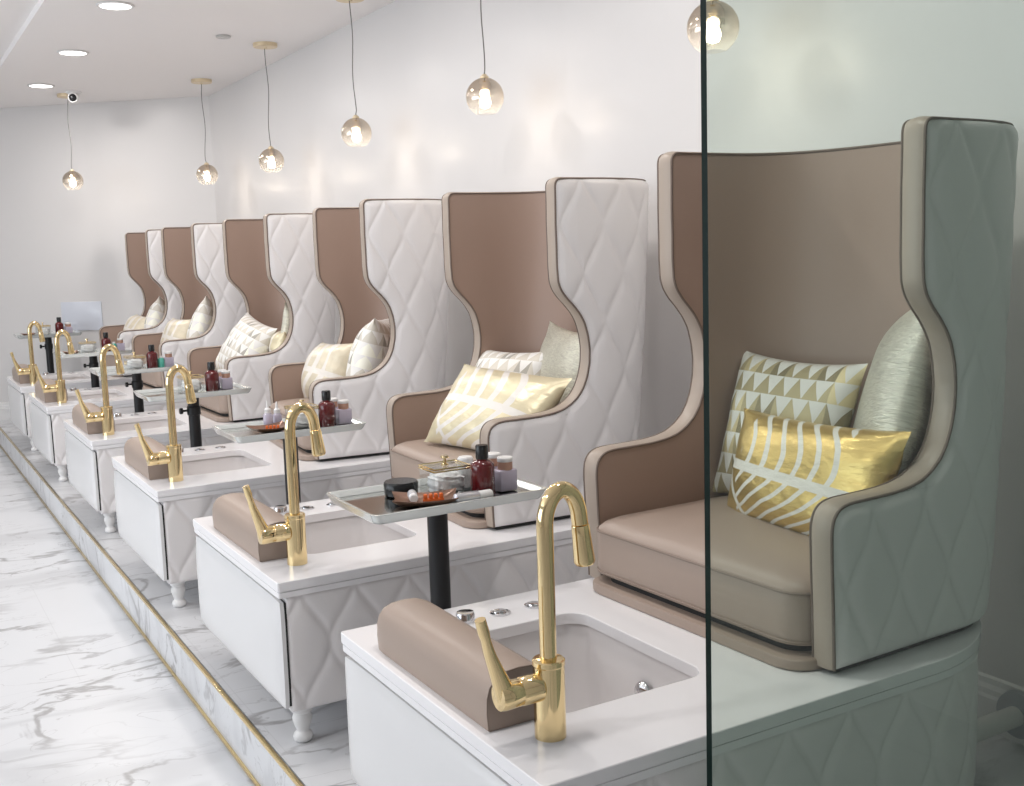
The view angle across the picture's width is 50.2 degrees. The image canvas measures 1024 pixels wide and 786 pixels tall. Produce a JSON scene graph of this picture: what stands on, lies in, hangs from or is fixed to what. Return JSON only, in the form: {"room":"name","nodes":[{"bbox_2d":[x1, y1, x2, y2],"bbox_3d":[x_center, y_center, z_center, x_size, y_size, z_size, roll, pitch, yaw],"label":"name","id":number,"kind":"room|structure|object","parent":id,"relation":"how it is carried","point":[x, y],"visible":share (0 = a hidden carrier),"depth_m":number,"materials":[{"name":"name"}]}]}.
{"room":"salon","nodes":[
{"label":"salon","id":0,"kind":"room"},
{"bbox_2d":[0,96,216,401],"bbox_3d":[-4.590,-0.973,8.649,4.900,2.665,0.100,0,8,10],"label":"wall","id":1,"kind":"structure","parent":0,"point":[138,162],"depth_m":8.30,"materials":[{"name":"white paint"}]},
{"bbox_2d":[0,402,10,418],"bbox_3d":[-3.132,0.133,8.484,1.988,0.135,0.018,0,8,10],"label":"baseboard","id":2,"kind":"structure","parent":1,"relation":"attached to","point":[4,406],"depth_m":8.63,"materials":[{"name":"white paint"}]},
{"bbox_2d":[60,301,102,329],"bbox_3d":[-3.310,-0.592,8.420,0.340,0.220,0.009,0,8,10],"label":"wall panel","id":3,"kind":"object","parent":1,"relation":"attached to","point":[81,315],"visible":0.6,"depth_m":8.41,"materials":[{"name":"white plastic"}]},
{"bbox_2d":[0,447,254,785],"bbox_3d":[-3.612,1.057,3.561,4.370,0.100,13.394,-6,9,-30],"label":"floor","id":4,"kind":"structure","parent":0,"point":[85,699],"depth_m":3.52,"materials":[{"name":"white stone"}]},
{"bbox_2d":[0,419,1023,785],"bbox_3d":[-0.620,0.760,4.361,1.618,0.195,11.800,-6,9,-30],"label":"platform","id":5,"kind":"object","parent":4,"relation":"on","point":[324,760],"depth_m":3.03,"materials":[{"name":"white stone"}]},
{"bbox_2d":[13,330,81,372],"bbox_3d":[-3.433,-0.099,8.158,0.448,0.698,0.298,-6,9,-30],"label":"tray stand","id":6,"kind":"object","parent":5,"relation":"on","point":[48,345],"visible":0.38,"depth_m":8.11,"materials":[{"name":"black metal"}]},
{"bbox_2d":[13,330,81,338],"bbox_3d":[-3.443,-0.433,8.114,0.448,0.024,0.296,-6,9,-30],"label":"tray","id":7,"kind":"object","parent":6,"relation":"on","point":[75,333],"depth_m":8.04,"materials":[{"name":"white"}]},
{"bbox_2d":[7,321,131,450],"bbox_3d":[-2.831,-0.121,7.637,1.254,0.840,0.796,-6,9,-30],"label":"base cabinet","id":8,"kind":"object","parent":5,"relation":"on","point":[23,379],"visible":0.21,"depth_m":7.16,"materials":[{"name":"white"}]},
{"bbox_2d":[7,370,131,392],"bbox_3d":[-2.818,-0.113,7.645,1.225,0.040,0.796,-6,9,-30],"label":"countertop","id":9,"kind":"structure","parent":8,"relation":"on","point":[79,383],"depth_m":7.30,"materials":[{"name":"white stone"}]},
{"bbox_2d":[10,321,44,383],"bbox_3d":[-3.153,-0.262,7.129,0.219,0.410,0.053,-6,9,-30],"label":"faucet","id":10,"kind":"object","parent":9,"relation":"on","point":[30,371],"depth_m":7.13,"materials":[{"name":"gold metal"}]},
{"bbox_2d":[99,229,181,376],"bbox_3d":[-2.565,-0.658,7.796,0.713,0.984,0.761,-6,9,-30],"label":"armchair","id":11,"kind":"object","parent":9,"relation":"on","point":[144,259],"visible":0.39,"depth_m":7.52,"materials":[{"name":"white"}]},
{"bbox_2d":[123,314,145,330],"bbox_3d":[-2.709,-0.441,7.915,0.196,0.244,0.339,-7,9,-33],"label":"square cushion","id":12,"kind":"object","parent":11,"relation":"on","point":[134,322],"visible":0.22,"depth_m":7.83,"materials":[{"name":"beige fabric"}]},
{"bbox_2d":[144,296,164,328],"bbox_3d":[-2.480,-0.489,7.727,0.198,0.402,0.415,-2,7,-2],"label":"square cushion","id":13,"kind":"object","parent":11,"relation":"on","point":[155,314],"visible":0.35,"depth_m":7.57,"materials":[{"name":"white fabric"}]},
{"bbox_2d":[53,347,131,387],"bbox_3d":[-2.671,0.050,7.037,0.448,0.646,0.298,-6,9,-30],"label":"tray stand","id":14,"kind":"object","parent":5,"relation":"on","point":[93,362],"visible":0.3,"depth_m":6.98,"materials":[{"name":"black metal"}]},
{"bbox_2d":[78,339,95,352],"bbox_3d":[-2.708,-0.300,6.976,0.100,0.093,0.086,-6,9,-30],"label":"glass box","id":15,"kind":"object","parent":14,"relation":"on","point":[89,348],"visible":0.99,"depth_m":6.95,"materials":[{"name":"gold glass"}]},
{"bbox_2d":[53,347,131,357],"bbox_3d":[-2.681,-0.258,6.997,0.448,0.024,0.296,-6,9,-30],"label":"tray","id":16,"kind":"object","parent":14,"relation":"on","point":[96,353],"depth_m":6.90,"materials":[{"name":"white"}]},
{"bbox_2d":[28,329,187,481],"bbox_3d":[-2.227,-0.006,6.612,1.254,0.840,0.796,-6,9,-30],"label":"base cabinet","id":17,"kind":"object","parent":5,"relation":"on","point":[51,404],"visible":0.3,"depth_m":6.13,"materials":[{"name":"white wood"}]},
{"bbox_2d":[28,385,185,413],"bbox_3d":[-2.214,0.003,6.621,1.225,0.040,0.796,-6,9,-30],"label":"countertop","id":18,"kind":"structure","parent":17,"relation":"on","point":[126,399],"depth_m":6.24,"materials":[{"name":"white stone"}]},
{"bbox_2d":[34,329,74,402],"bbox_3d":[-2.549,-0.147,6.104,0.219,0.410,0.053,-6,9,-30],"label":"faucet","id":19,"kind":"object","parent":18,"relation":"on","point":[59,387],"depth_m":6.10,"materials":[{"name":"gold metal"}]},
{"bbox_2d":[68,393,120,400],"bbox_3d":[-2.480,0.134,6.491,0.352,0.206,0.442,-6,9,-30],"label":"basin","id":20,"kind":"object","parent":18,"relation":"in","point":[71,396],"depth_m":6.66,"materials":[{"name":"white ceramic"}]},
{"bbox_2d":[131,223,245,389],"bbox_3d":[-1.962,-0.542,6.768,0.713,0.982,0.761,-6,9,-31],"label":"armchair","id":21,"kind":"object","parent":18,"relation":"on","point":[193,256],"visible":0.5,"depth_m":6.49,"materials":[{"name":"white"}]},
{"bbox_2d":[141,357,161,386],"bbox_3d":[-1.978,-0.158,6.801,0.609,0.137,0.637,-6,9,-31],"label":"seat cushion","id":22,"kind":"object","parent":21,"relation":"on","point":[153,379],"depth_m":6.49,"materials":[{"name":"beige leather"}]},
{"bbox_2d":[160,318,190,342],"bbox_3d":[-2.099,-0.341,6.881,0.191,0.259,0.343,-8,10,-40],"label":"square cushion","id":23,"kind":"object","parent":21,"relation":"on","point":[174,329],"visible":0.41,"depth_m":6.77,"materials":[{"name":"beige fabric"}]},
{"bbox_2d":[186,295,212,337],"bbox_3d":[-1.873,-0.384,6.691,0.205,0.435,0.456,-2,7,-2],"label":"square cushion","id":24,"kind":"object","parent":21,"relation":"on","point":[201,319],"visible":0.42,"depth_m":6.53,"materials":[{"name":"white fabric"}]},
{"bbox_2d":[0,445,260,785],"bbox_3d":[-1.228,0.897,3.784,0.009,0.010,11.400,-6,9,-30],"label":"trim","id":25,"kind":"structure","parent":5,"relation":"attached to","point":[239,761],"depth_m":3.75,"materials":[{"name":"gold metal"}]},
{"bbox_2d":[88,362,183,412],"bbox_3d":[-1.998,0.179,5.886,0.448,0.646,0.298,-6,9,-30],"label":"tray stand","id":26,"kind":"object","parent":5,"relation":"on","point":[137,383],"visible":0.29,"depth_m":5.83,"materials":[{"name":"black metal"}]},
{"bbox_2d":[123,352,144,369],"bbox_3d":[-2.014,-0.173,5.837,0.100,0.093,0.086,-6,9,-30],"label":"jar","id":27,"kind":"object","parent":26,"relation":"on","point":[132,364],"visible":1,"depth_m":5.81,"materials":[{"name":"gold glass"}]},
{"bbox_2d":[88,362,183,375],"bbox_3d":[-2.008,-0.129,5.845,0.448,0.024,0.296,-6,9,-30],"label":"tray","id":28,"kind":"object","parent":26,"relation":"on","point":[111,370],"depth_m":5.76,"materials":[{"name":"white"}]},
{"bbox_2d":[146,344,158,367],"bbox_3d":[-1.929,-0.196,5.861,0.060,0.126,0.060,-5,8,-20],"label":"lotion bottle","id":29,"kind":"object","parent":26,"relation":"on","point":[151,356],"visible":0.91,"depth_m":5.84,"materials":[{"name":"red plastic"}]},
{"bbox_2d":[0,430,295,785],"bbox_3d":[-1.222,0.833,3.781,0.012,0.139,11.400,-6,9,-30],"label":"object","id":30,"kind":"structure","parent":5,"relation":"attached to","point":[252,753],"depth_m":3.58,"materials":[{"name":"white stone"}]},
{"bbox_2d":[0,427,303,785],"bbox_3d":[-1.227,0.761,3.770,0.011,0.010,11.400,-6,9,-30],"label":"trim","id":31,"kind":"structure","parent":5,"relation":"attached to","point":[281,763],"depth_m":3.39,"materials":[{"name":"gold metal"}]},
{"bbox_2d":[63,344,262,532],"bbox_3d":[-1.527,0.127,5.425,1.254,0.840,0.796,-6,9,-30],"label":"base cabinet","id":32,"kind":"object","parent":5,"relation":"on","point":[94,434],"visible":0.27,"depth_m":4.95,"materials":[{"name":"white"}]},
{"bbox_2d":[63,408,262,449],"bbox_3d":[-1.514,0.136,5.433,1.225,0.040,0.796,-6,9,-30],"label":"countertop","id":33,"kind":"structure","parent":32,"relation":"on","point":[161,434],"depth_m":5.05,"materials":[{"name":"white stone"}]},
{"bbox_2d":[75,344,124,435],"bbox_3d":[-1.849,-0.013,4.917,0.219,0.410,0.053,-6,9,-30],"label":"faucet","id":34,"kind":"object","parent":33,"relation":"on","point":[105,415],"depth_m":4.92,"materials":[{"name":"gold metal"}]},
{"bbox_2d":[115,419,179,430],"bbox_3d":[-1.780,0.267,5.303,0.352,0.206,0.442,-6,9,-30],"label":"basin","id":35,"kind":"object","parent":33,"relation":"in","point":[120,424],"depth_m":5.48,"materials":[{"name":"white ceramic"}]},
{"bbox_2d":[187,213,335,421],"bbox_3d":[-1.264,-0.407,5.586,0.713,0.978,0.761,-6,9,-30],"label":"armchair","id":36,"kind":"object","parent":33,"relation":"on","point":[269,260],"visible":0.64,"depth_m":5.30,"materials":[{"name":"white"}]},
{"bbox_2d":[195,376,227,412],"bbox_3d":[-1.280,-0.025,5.619,0.609,0.136,0.637,-6,9,-30],"label":"seat cushion","id":37,"kind":"object","parent":36,"relation":"on","point":[215,404],"depth_m":5.33,"materials":[{"name":"beige leather"}]},
{"bbox_2d":[215,312,276,370],"bbox_3d":[-1.370,-0.222,5.630,0.229,0.368,0.447,-7,9,-34],"label":"square cushion","id":38,"kind":"object","parent":36,"relation":"on","point":[249,336],"visible":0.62,"depth_m":5.52,"materials":[{"name":"white fabric"}]},
{"bbox_2d":[269,331,286,351],"bbox_3d":[-1.150,-0.220,5.479,0.135,0.196,0.340,-3,8,-11],"label":"lumbar cushion","id":39,"kind":"object","parent":36,"relation":"on","point":[277,339],"visible":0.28,"depth_m":5.34,"materials":[{"name":"beige fabric"}]},
{"bbox_2d":[281,302,288,333],"bbox_3d":[-1.048,-0.262,5.470,0.124,0.400,0.388,3,9,32],"label":"square cushion","id":40,"kind":"object","parent":36,"relation":"on","point":[285,322],"visible":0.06,"depth_m":5.33,"materials":[{"name":"beige fabric"}]},
{"bbox_2d":[133,382,251,447],"bbox_3d":[-1.379,0.302,4.795,0.448,0.646,0.298,-6,9,-30],"label":"tray stand","id":41,"kind":"object","parent":5,"relation":"on","point":[193,410],"visible":0.38,"depth_m":4.75,"materials":[{"name":"black metal"}]},
{"bbox_2d":[176,371,204,393],"bbox_3d":[-1.394,-0.050,4.747,0.100,0.093,0.086,-6,9,-30],"label":"glass box","id":42,"kind":"object","parent":41,"relation":"on","point":[196,383],"visible":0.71,"depth_m":4.73,"materials":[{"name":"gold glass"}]},
{"bbox_2d":[133,382,251,401],"bbox_3d":[-1.388,-0.005,4.755,0.448,0.024,0.296,-6,9,-30],"label":"tray","id":43,"kind":"object","parent":41,"relation":"on","point":[158,394],"depth_m":4.70,"materials":[{"name":"white"}]},
{"bbox_2d":[204,362,219,390],"bbox_3d":[-1.309,-0.073,4.771,0.060,0.126,0.060,-7,9,-33],"label":"lotion bottle","id":44,"kind":"object","parent":41,"relation":"on","point":[211,376],"visible":0.97,"depth_m":4.75,"materials":[{"name":"red"}]},
{"bbox_2d":[220,370,232,389],"bbox_3d":[-1.258,-0.057,4.814,0.048,0.081,0.038,-6,9,-30],"label":"bottle","id":45,"kind":"object","parent":41,"relation":"on","point":[226,382],"visible":1,"depth_m":4.80,"materials":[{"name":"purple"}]},
{"bbox_2d":[112,364,390,607],"bbox_3d":[-0.889,0.249,4.343,1.254,0.840,0.796,-6,9,-30],"label":"base cabinet","id":46,"kind":"object","parent":5,"relation":"on","point":[160,489],"visible":0.47,"depth_m":3.91,"materials":[{"name":"white"}]},
{"bbox_2d":[112,440,390,501],"bbox_3d":[-0.876,0.257,4.351,1.225,0.040,0.796,-6,9,-30],"label":"countertop","id":47,"kind":"structure","parent":46,"relation":"on","point":[265,453],"depth_m":4.02,"materials":[{"name":"white stone"}]},
{"bbox_2d":[134,364,196,481],"bbox_3d":[-1.211,0.108,3.834,0.219,0.410,0.053,-6,9,-30],"label":"faucet","id":48,"kind":"object","parent":47,"relation":"on","point":[172,456],"depth_m":3.83,"materials":[{"name":"gold metal"}]},
{"bbox_2d":[182,456,262,475],"bbox_3d":[-1.142,0.389,4.221,0.352,0.206,0.442,-6,9,-30],"label":"basin","id":49,"kind":"object","parent":47,"relation":"in","point":[192,465],"depth_m":4.41,"materials":[{"name":"white ceramic"}]},
{"bbox_2d":[268,198,448,460],"bbox_3d":[-0.624,-0.288,4.519,0.713,0.978,0.761,-5,8,-25],"label":"armchair","id":50,"kind":"object","parent":47,"relation":"on","point":[379,259],"visible":0.79,"depth_m":4.22,"materials":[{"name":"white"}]},
{"bbox_2d":[270,398,310,449],"bbox_3d":[-0.642,0.094,4.555,0.609,0.136,0.637,-5,8,-25],"label":"seat cushion","id":51,"kind":"object","parent":50,"relation":"on","point":[304,443],"depth_m":4.53,"materials":[{"name":"beige leather"}]},
{"bbox_2d":[301,342,352,397],"bbox_3d":[-0.774,-0.082,4.648,0.208,0.276,0.347,-8,10,-40],"label":"square cushion","id":52,"kind":"object","parent":50,"relation":"on","point":[325,360],"visible":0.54,"depth_m":4.55,"materials":[{"name":"beige fabric"}]},
{"bbox_2d":[346,318,389,375],"bbox_3d":[-0.565,-0.133,4.447,0.210,0.364,0.372,-2,7,-3],"label":"square cushion","id":53,"kind":"object","parent":50,"relation":"on","point":[369,348],"visible":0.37,"depth_m":4.29,"materials":[{"name":"white fabric"}]},
{"bbox_2d":[212,415,365,504],"bbox_3d":[-0.738,0.424,3.712,0.448,0.646,0.298,-6,9,-30],"label":"tray stand","id":54,"kind":"object","parent":5,"relation":"on","point":[236,432],"visible":0.21,"depth_m":3.62,"materials":[{"name":"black metal"}]},
{"bbox_2d":[263,401,272,424],"bbox_3d":[-0.818,0.070,3.665,0.032,0.089,0.032,-6,9,-30],"label":"dropper bottle","id":55,"kind":"object","parent":54,"relation":"on","point":[268,416],"visible":0.84,"depth_m":3.65,"materials":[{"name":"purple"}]},
{"bbox_2d":[245,421,295,432],"bbox_3d":[-0.794,0.116,3.603,0.132,0.022,0.106,-7,9,-36],"label":"square dish","id":56,"kind":"object","parent":54,"relation":"on","point":[259,428],"visible":0.79,"depth_m":3.61,"materials":[{"name":"brown wood"}]},
{"bbox_2d":[212,415,365,442],"bbox_3d":[-0.747,0.116,3.671,0.448,0.024,0.296,-6,9,-30],"label":"tray","id":57,"kind":"object","parent":54,"relation":"on","point":[236,432],"depth_m":3.60,"materials":[{"name":"white metal"}]},
{"bbox_2d":[284,399,318,425],"bbox_3d":[-0.705,0.068,3.679,0.100,0.093,0.086,-6,9,-30],"label":"glass box","id":58,"kind":"object","parent":54,"relation":"on","point":[301,420],"visible":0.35,"depth_m":3.65,"materials":[{"name":"clear glass"}]},
{"bbox_2d":[318,390,335,426],"bbox_3d":[-0.623,0.051,3.679,0.057,0.120,0.057,-5,8,-22],"label":"lotion bottle","id":59,"kind":"object","parent":54,"relation":"on","point":[326,411],"visible":0.95,"depth_m":3.66,"materials":[{"name":"red plastic"}]},
{"bbox_2d":[335,399,351,424],"bbox_3d":[-0.573,0.064,3.721,0.048,0.081,0.038,-6,9,-30],"label":"bottle","id":60,"kind":"object","parent":54,"relation":"on","point":[343,413],"visible":0.99,"depth_m":3.71,"materials":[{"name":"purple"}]},
{"bbox_2d":[193,402,593,742],"bbox_3d":[-0.246,0.371,3.251,1.254,0.840,0.796,-6,9,-30],"label":"base cabinet","id":61,"kind":"object","parent":5,"relation":"on","point":[279,586],"visible":0.59,"depth_m":2.81,"materials":[{"name":"white"}]},
{"bbox_2d":[193,498,571,598],"bbox_3d":[-0.233,0.380,3.259,1.225,0.040,0.796,-6,9,-30],"label":"countertop","id":62,"kind":"structure","parent":61,"relation":"on","point":[324,571],"depth_m":2.87,"materials":[{"name":"white stone"}]},
{"bbox_2d":[242,402,325,565],"bbox_3d":[-0.568,0.231,2.743,0.219,0.410,0.053,-6,9,-30],"label":"faucet","id":63,"kind":"object","parent":62,"relation":"on","point":[293,531],"depth_m":2.74,"materials":[{"name":"gold metal"}]},
{"bbox_2d":[305,516,408,553],"bbox_3d":[-0.499,0.511,3.130,0.352,0.206,0.442,-6,9,-30],"label":"basin","id":64,"kind":"object","parent":62,"relation":"in","point":[323,533],"depth_m":3.33,"materials":[{"name":"white ceramic"}]},
{"bbox_2d":[386,177,648,529],"bbox_3d":[0.028,-0.161,3.433,0.713,0.967,0.762,-6,8,-28],"label":"armchair","id":65,"kind":"object","parent":62,"relation":"on","point":[571,254],"visible":0.73,"depth_m":3.17,"materials":[{"name":"white leather"}]},
{"bbox_2d":[392,439,483,513],"bbox_3d":[0.010,0.217,3.467,0.609,0.135,0.637,-6,8,-28],"label":"seat cushion","id":66,"kind":"object","parent":65,"relation":"on","point":[407,454],"depth_m":3.42,"materials":[{"name":"beige leather"}]},
{"bbox_2d":[424,364,571,449],"bbox_3d":[-0.050,0.056,3.329,0.211,0.249,0.509,-8,10,-42],"label":"lumbar cushion","id":67,"kind":"object","parent":65,"relation":"on","point":[478,395],"visible":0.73,"depth_m":3.26,"materials":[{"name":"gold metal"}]},
{"bbox_2d":[475,350,542,375],"bbox_3d":[-0.027,0.014,3.617,0.202,0.322,0.382,-8,10,-41],"label":"square cushion","id":68,"kind":"object","parent":65,"relation":"on","point":[524,363],"visible":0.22,"depth_m":3.55,"materials":[{"name":"white fabric"}]},
{"bbox_2d":[540,321,579,402],"bbox_3d":[0.167,-0.031,3.454,0.144,0.373,0.389,-5,8,-23],"label":"square cushion","id":69,"kind":"object","parent":65,"relation":"on","point":[560,348],"visible":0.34,"depth_m":3.38,"materials":[{"name":"beige fabric"}]},
{"bbox_2d":[326,478,546,609],"bbox_3d":[-0.169,0.549,2.621,0.448,0.646,0.298,-6,9,-30],"label":"tray stand","id":70,"kind":"object","parent":5,"relation":"on","point":[370,503],"visible":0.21,"depth_m":2.57,"materials":[{"name":"silver metal"}]},
{"bbox_2d":[383,477,417,497],"bbox_3d":[-0.263,0.225,2.598,0.082,0.034,0.082,-6,9,-30],"label":"jar","id":71,"kind":"object","parent":70,"relation":"on","point":[402,484],"visible":0.83,"depth_m":2.57,"materials":[{"name":"black plastic"}]},
{"bbox_2d":[392,488,457,506],"bbox_3d":[-0.198,0.242,2.493,0.150,0.022,0.106,-3,7,-6],"label":"square dish","id":72,"kind":"object","parent":70,"relation":"on","point":[401,498],"visible":0.87,"depth_m":2.50,"materials":[{"name":"brown wood"}]},
{"bbox_2d":[423,492,443,501],"bbox_3d":[-0.179,0.238,2.495,0.048,0.018,0.012,-4,8,-16],"label":"toe separator","id":73,"kind":"object","parent":72,"relation":"in","point":[425,496],"visible":0.98,"depth_m":2.49,"materials":[{"name":"orange plastic"}]},
{"bbox_2d":[326,478,546,523],"bbox_3d":[-0.178,0.241,2.580,0.448,0.024,0.296,-6,9,-30],"label":"tray","id":74,"kind":"object","parent":70,"relation":"on","point":[370,503],"depth_m":2.50,"materials":[{"name":"white metal"}]},
{"bbox_2d":[418,455,469,492],"bbox_3d":[-0.158,0.194,2.587,0.100,0.093,0.086,-6,9,-30],"label":"glass box","id":75,"kind":"object","parent":70,"relation":"on","point":[446,479],"visible":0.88,"depth_m":2.57,"materials":[{"name":"clear glass"}]},
{"bbox_2d":[457,455,472,488],"bbox_3d":[-0.112,0.192,2.656,0.038,0.076,0.038,-6,9,-30],"label":"jar","id":76,"kind":"object","parent":70,"relation":"on","point":[465,458],"visible":0.63,"depth_m":2.64,"materials":[{"name":"white plastic"}]},
{"bbox_2d":[452,489,492,502],"bbox_3d":[-0.090,0.236,2.503,0.098,0.024,0.025,-6,9,-30],"label":"tube","id":77,"kind":"object","parent":70,"relation":"on","point":[472,495],"visible":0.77,"depth_m":2.49,"materials":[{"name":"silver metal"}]},
{"bbox_2d":[470,444,494,495],"bbox_3d":[-0.069,0.180,2.560,0.057,0.120,0.057,-5,8,-26],"label":"lotion bottle","id":78,"kind":"object","parent":70,"relation":"on","point":[482,469],"visible":0.84,"depth_m":2.54,"materials":[{"name":"red glass"}]},
{"bbox_2d":[495,455,516,491],"bbox_3d":[-0.016,0.192,2.610,0.048,0.081,0.038,-7,9,-33],"label":"bottle","id":79,"kind":"object","parent":70,"relation":"on","point":[505,475],"visible":0.94,"depth_m":2.59,"materials":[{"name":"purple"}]},
{"bbox_2d":[341,481,981,785],"bbox_3d":[0.361,0.487,2.222,1.254,0.840,0.796,-6,9,-30],"label":"base cabinet","id":80,"kind":"object","parent":5,"relation":"on","point":[568,684],"visible":0.84,"depth_m":1.92,"materials":[{"name":"white stone"}]},
{"bbox_2d":[341,578,981,785],"bbox_3d":[0.373,0.495,2.230,1.225,0.040,0.796,-6,9,-30],"label":"countertop","id":81,"kind":"structure","parent":80,"relation":"on","point":[630,739],"depth_m":1.89,"materials":[{"name":"white stone"}]},
{"bbox_2d":[474,481,594,742],"bbox_3d":[0.039,0.346,1.714,0.219,0.410,0.053,-6,9,-30],"label":"faucet","id":82,"kind":"object","parent":81,"relation":"on","point":[544,688],"depth_m":1.71,"materials":[{"name":"gold metal"}]},
{"bbox_2d":[496,624,692,712],"bbox_3d":[0.108,0.627,2.101,0.352,0.206,0.442,-6,9,-30],"label":"basin","id":83,"kind":"object","parent":81,"relation":"in","point":[603,664],"depth_m":2.28,"materials":[{"name":"white ceramic"}]},
{"bbox_2d":[583,116,1017,672],"bbox_3d":[0.621,-0.048,2.355,0.713,0.986,0.761,-6,9,-32],"label":"armchair","id":84,"kind":"object","parent":81,"relation":"on","point":[814,256],"visible":0.83,"depth_m":2.18,"materials":[{"name":"white leather"}]},
{"bbox_2d":[598,496,811,645],"bbox_3d":[0.605,0.338,2.387,0.609,0.138,0.637,-6,9,-32],"label":"seat cushion","id":85,"kind":"object","parent":84,"relation":"on","point":[652,546],"depth_m":2.23,"materials":[{"name":"beige leather"}]},
{"bbox_2d":[713,351,867,492],"bbox_3d":[0.627,0.090,2.533,0.158,0.351,0.390,-6,9,-31],"label":"square cushion","id":86,"kind":"object","parent":84,"relation":"on","point":[825,394],"visible":0.51,"depth_m":2.49,"materials":[{"name":"white fabric"}]},
{"bbox_2d":[727,408,910,534],"bbox_3d":[0.618,0.181,2.300,0.145,0.269,0.538,-5,8,-24],"label":"lumbar cushion","id":87,"kind":"object","parent":84,"relation":"on","point":[783,468],"visible":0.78,"depth_m":2.24,"materials":[{"name":"gold fabric"}]},
{"bbox_2d":[853,310,931,475],"bbox_3d":[0.802,0.034,2.291,0.179,0.518,0.509,-1,8,8],"label":"square cushion","id":88,"kind":"object","parent":84,"relation":"on","point":[896,395],"visible":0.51,"depth_m":2.12,"materials":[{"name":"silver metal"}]},
{"bbox_2d":[700,0,711,785],"bbox_3d":[0.818,-0.253,1.806,1.288,2.386,0.024,-6,9,-30],"label":"glass panel edge","id":89,"kind":"structure","parent":5,"relation":"on","point":[702,2],"depth_m":1.51,"materials":[{"name":"black"}]},
{"bbox_2d":[0,0,394,107],"bbox_3d":[-2.991,-1.645,3.623,6.000,0.130,13.394,-6,9,-30],"label":"ceiling","id":90,"kind":"structure","parent":0,"point":[153,49],"depth_m":6.00,"materials":[{"name":"white paint"}]},
{"bbox_2d":[57,93,82,186],"bbox_3d":[-3.134,-1.780,7.764,0.140,0.667,0.169,-3,7,-5],"label":"globe pendant light","id":91,"kind":"object","parent":90,"relation":"hanging from","point":[72,177],"visible":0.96,"depth_m":7.74,"materials":[{"name":"glass"}]},
{"bbox_2d":[57,50,88,55],"bbox_3d":[-2.487,-1.927,6.198,0.172,0.007,0.172,-6,9,-30],"label":"recessed light","id":92,"kind":"object","parent":90,"relation":"in","point":[61,52],"visible":1,"depth_m":6.19,"materials":[{"name":"white paint"}]},
{"bbox_2d":[96,1,134,10],"bbox_3d":[-1.847,-1.803,5.095,0.172,0.007,0.172,-6,9,-30],"label":"recessed light","id":93,"kind":"object","parent":90,"relation":"in","point":[108,5],"visible":1,"depth_m":5.08,"materials":[{"name":"white paint"}]},
{"bbox_2d":[99,3,130,9],"bbox_3d":[-1.847,-1.803,5.095,0.141,0.004,0.141,-6,9,-30],"label":"diffuser","id":94,"kind":"object","parent":93,"relation":"attached to","point":[108,6],"depth_m":5.10,"materials":[{"name":"white plastic"}]},
{"bbox_2d":[191,78,217,180],"bbox_3d":[-2.056,-1.745,7.319,0.140,0.688,0.169,-3,7,-5],"label":"globe pendant light","id":95,"kind":"object","parent":90,"relation":"hanging from","point":[207,171],"visible":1,"depth_m":7.29,"materials":[{"name":"glass"}]},
{"bbox_2d":[253,41,283,167],"bbox_3d":[-1.369,-1.603,6.155,0.140,0.710,0.169,-3,7,-5],"label":"globe pendant light","id":96,"kind":"object","parent":90,"relation":"hanging from","point":[271,156],"visible":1,"depth_m":6.13,"materials":[{"name":"glass"}]},
{"bbox_2d":[336,0,371,141],"bbox_3d":[-0.735,-1.493,5.078,0.140,0.688,0.169,-3,7,-5],"label":"globe pendant light","id":97,"kind":"object","parent":90,"relation":"hanging from","point":[356,127],"visible":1,"depth_m":5.06,"materials":[{"name":"glass"}]},
{"bbox_2d":[466,0,503,108],"bbox_3d":[-0.110,-1.374,4.017,0.140,0.688,0.169,-3,7,-5],"label":"globe pendant light","id":98,"kind":"object","parent":90,"relation":"hanging from","point":[484,90],"visible":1,"depth_m":4.00,"materials":[{"name":"glass"}]},
{"bbox_2d":[687,0,738,43],"bbox_3d":[0.532,-1.259,2.928,0.140,0.674,0.169,-3,7,-5],"label":"globe pendant light","id":99,"kind":"object","parent":90,"relation":"hanging from","point":[721,18],"visible":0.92,"depth_m":2.91,"materials":[{"name":"glass"}]},
{"bbox_2d":[209,0,1023,686],"bbox_3d":[0.392,-0.493,3.901,0.100,2.635,10.230,-6,9,-30],"label":"wall","id":100,"kind":"structure","parent":0,"point":[591,88],"depth_m":3.73,"materials":[{"name":"white paint"}]},
{"bbox_2d":[976,690,1023,744],"bbox_3d":[1.109,0.770,2.535,0.253,0.116,0.116,-6,9,-30],"label":"drain pipe","id":101,"kind":"object","parent":100,"relation":"attached to","point":[1008,716],"visible":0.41,"depth_m":2.55,"materials":[{"name":"white plastic"}]},
{"bbox_2d":[977,671,1023,745],"bbox_3d":[0.401,0.612,3.972,0.018,0.135,10.130,-6,9,-30],"label":"baseboard","id":102,"kind":"structure","parent":100,"relation":"attached to","point":[990,688],"depth_m":2.66,"materials":[{"name":"white paint"}]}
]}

